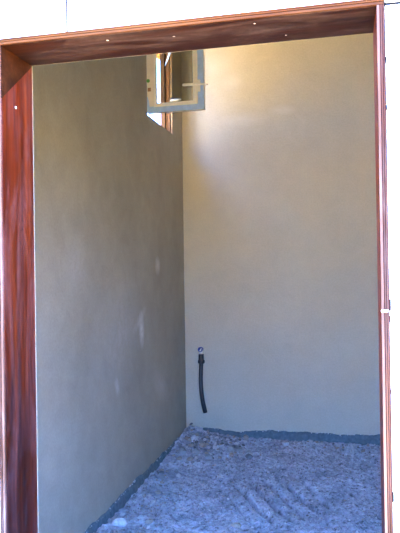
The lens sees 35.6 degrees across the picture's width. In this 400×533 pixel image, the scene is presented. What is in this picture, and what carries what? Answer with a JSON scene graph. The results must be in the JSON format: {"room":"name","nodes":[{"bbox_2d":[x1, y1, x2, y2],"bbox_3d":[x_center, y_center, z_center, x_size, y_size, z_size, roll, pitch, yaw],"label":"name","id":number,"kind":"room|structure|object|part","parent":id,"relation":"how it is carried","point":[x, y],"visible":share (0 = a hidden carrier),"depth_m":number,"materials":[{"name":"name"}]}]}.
{"room":"construction site","nodes":[
{"label":"construction site","id":0,"kind":"room"},
{"bbox_2d":[32,52,185,532],"bbox_3d":[-0.694,-0.233,4.124,0.105,3.970,4.643,-1,0,13],"label":"wall","id":1,"kind":"structure","parent":0,"point":[109,225],"depth_m":4.11,"materials":[{"name":"paint"}]},
{"bbox_2d":[84,436,180,532],"bbox_3d":[-0.604,1.649,4.087,0.030,0.143,4.206,-1,0,13],"label":"baseboard","id":2,"kind":"structure","parent":1,"relation":"attached to","point":[125,496],"depth_m":4.45,"materials":[{"name":"concrete"}]},
{"bbox_2d":[146,49,207,133],"bbox_3d":[-0.153,-1.696,5.386,0.629,0.907,0.859,-1,0,13],"label":"window","id":3,"kind":"structure","parent":1,"relation":"in","point":[167,106],"depth_m":5.05,"materials":[{"name":"wood"}]},
{"bbox_3d":[-0.429,-1.691,5.493,0.042,0.907,0.775,-1,0,13],"label":"frame","id":4,"kind":"part","parent":3,"relation":"part of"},
{"bbox_3d":[-0.388,-1.692,5.484,0.044,0.907,0.775,-1,0,13],"label":"timber frame","id":5,"kind":"part","parent":3,"relation":"part of","materials":[{"name":"brown wood"}]},
{"bbox_3d":[-0.199,-1.286,5.040,0.316,0.070,0.044,-1,0,13],"label":"sash rail","id":6,"kind":"part","parent":3,"relation":"part of","materials":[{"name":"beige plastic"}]},
{"bbox_3d":[-0.232,-1.553,5.816,0.128,0.025,0.033,-1,0,25],"label":"latch lever","id":7,"kind":"part","parent":3,"relation":"part of","materials":[{"name":"plastic"}]},
{"bbox_3d":[-0.035,-1.449,4.944,0.206,0.043,0.053,-1,0,13],"label":"lever handle","id":8,"kind":"part","parent":3,"relation":"part of","materials":[{"name":"beige metal"}]},
{"bbox_2d":[0,0,399,532],"bbox_3d":[-0.037,-0.306,1.681,7.498,4.070,0.176,-1,0,13],"label":"wall","id":9,"kind":"structure","parent":0,"point":[18,18],"depth_m":1.56,"materials":[{"name":"paint"}]},
{"bbox_2d":[0,0,393,532],"bbox_3d":[-0.025,0.550,1.668,1.030,2.358,0.185,-1,0,13],"label":"door frame","id":10,"kind":"structure","parent":9,"relation":"in","point":[18,419],"depth_m":1.71,"materials":[{"name":"brown wood"}]},
{"bbox_2d":[94,425,381,532],"bbox_3d":[0.427,1.631,3.750,2.213,0.207,4.473,-1,0,13],"label":"floor","id":11,"kind":"structure","parent":0,"point":[251,501],"depth_m":4.60,"materials":[{"name":"gravel"}]},
{"bbox_2d":[112,517,126,526],"bbox_3d":[-0.511,1.637,3.991,0.093,0.063,0.065,-1,0,11],"label":"rubble stone","id":12,"kind":"object","parent":11,"relation":"on","point":[120,521],"visible":1,"depth_m":3.97,"materials":[{"name":"stone"}]},
{"bbox_2d":[145,519,152,523],"bbox_3d":[-0.326,1.637,4.009,0.049,0.031,0.040,-1,0,27],"label":"rubble stone","id":13,"kind":"object","parent":11,"relation":"on","point":[149,521],"visible":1,"depth_m":3.99,"materials":[{"name":"stone"}]},
{"bbox_2d":[177,447,186,454],"bbox_3d":[-0.157,1.606,5.420,0.068,0.068,0.081,-1,0,-42],"label":"rubble stone","id":14,"kind":"object","parent":11,"relation":"on","point":[182,450],"visible":1,"depth_m":5.40,"materials":[{"name":"stone"}]},
{"bbox_2d":[193,448,200,454],"bbox_3d":[-0.028,1.605,5.412,0.061,0.058,0.069,1,-2,-43],"label":"rubble stone","id":15,"kind":"object","parent":11,"relation":"on","point":[197,451],"visible":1,"depth_m":5.39,"materials":[{"name":"grey stone"}]},
{"bbox_2d":[204,454,212,459],"bbox_3d":[0.075,1.627,5.326,0.079,0.045,0.054,-1,0,24],"label":"rubble stone","id":16,"kind":"object","parent":11,"relation":"on","point":[207,456],"visible":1,"depth_m":5.31,"materials":[{"name":"grey stone"}]},
{"bbox_2d":[227,446,233,451],"bbox_3d":[0.274,1.632,5.565,0.070,0.059,0.060,-1,0,-16],"label":"rubble stone","id":17,"kind":"object","parent":11,"relation":"on","point":[229,448],"visible":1,"depth_m":5.55,"materials":[{"name":"stone"}]},
{"bbox_2d":[228,523,241,527],"bbox_3d":[0.219,1.659,3.993,0.088,0.040,0.052,-1,0,17],"label":"rubble stone","id":18,"kind":"object","parent":11,"relation":"on","point":[237,525],"visible":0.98,"depth_m":3.97,"materials":[{"name":"stone"}]},
{"bbox_2d":[105,426,381,532],"bbox_3d":[0.609,1.628,4.669,2.077,0.183,2.524,-1,0,13],"label":"gravel","id":19,"kind":"object","parent":11,"relation":"on","point":[260,452],"visible":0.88,"depth_m":4.56,"materials":[{"name":"grey gravel"}]},
{"bbox_2d":[245,454,252,458],"bbox_3d":[0.423,1.647,5.407,0.072,0.048,0.053,-2,-2,23],"label":"rubble stone","id":20,"kind":"object","parent":11,"relation":"on","point":[248,456],"visible":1,"depth_m":5.39,"materials":[{"name":"stone"}]},
{"bbox_2d":[282,441,289,445],"bbox_3d":[0.789,1.638,5.776,0.066,0.048,0.084,-1,0,34],"label":"rubble stone","id":21,"kind":"object","parent":11,"relation":"on","point":[285,443],"visible":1,"depth_m":5.75,"materials":[{"name":"stone"}]},
{"bbox_2d":[350,445,354,453],"bbox_3d":[1.356,1.633,5.538,0.049,0.098,0.048,-1,0,26],"label":"rubble stone","id":22,"kind":"object","parent":11,"relation":"on","point":[352,449],"visible":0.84,"depth_m":5.52,"materials":[{"name":"stone"}]},
{"bbox_2d":[181,33,379,434],"bbox_3d":[0.930,-0.246,6.026,2.193,3.970,0.200,-1,0,13],"label":"wall","id":23,"kind":"structure","parent":0,"point":[280,219],"depth_m":5.96,"materials":[{"name":"paint"}]},
{"bbox_2d":[198,347,206,412],"bbox_3d":[0.025,1.107,6.090,0.094,0.641,0.084,-1,0,13],"label":"pipe","id":24,"kind":"object","parent":23,"relation":"attached to","point":[201,361],"visible":1,"depth_m":6.07,"materials":[{"name":"black plastic"}]},
{"bbox_2d":[203,428,379,445],"bbox_3d":[0.940,1.629,5.901,2.153,0.158,0.030,-1,0,13],"label":"baseboard","id":25,"kind":"structure","parent":23,"relation":"attached to","point":[278,435],"depth_m":5.89,"materials":[{"name":"concrete"}]}
]}

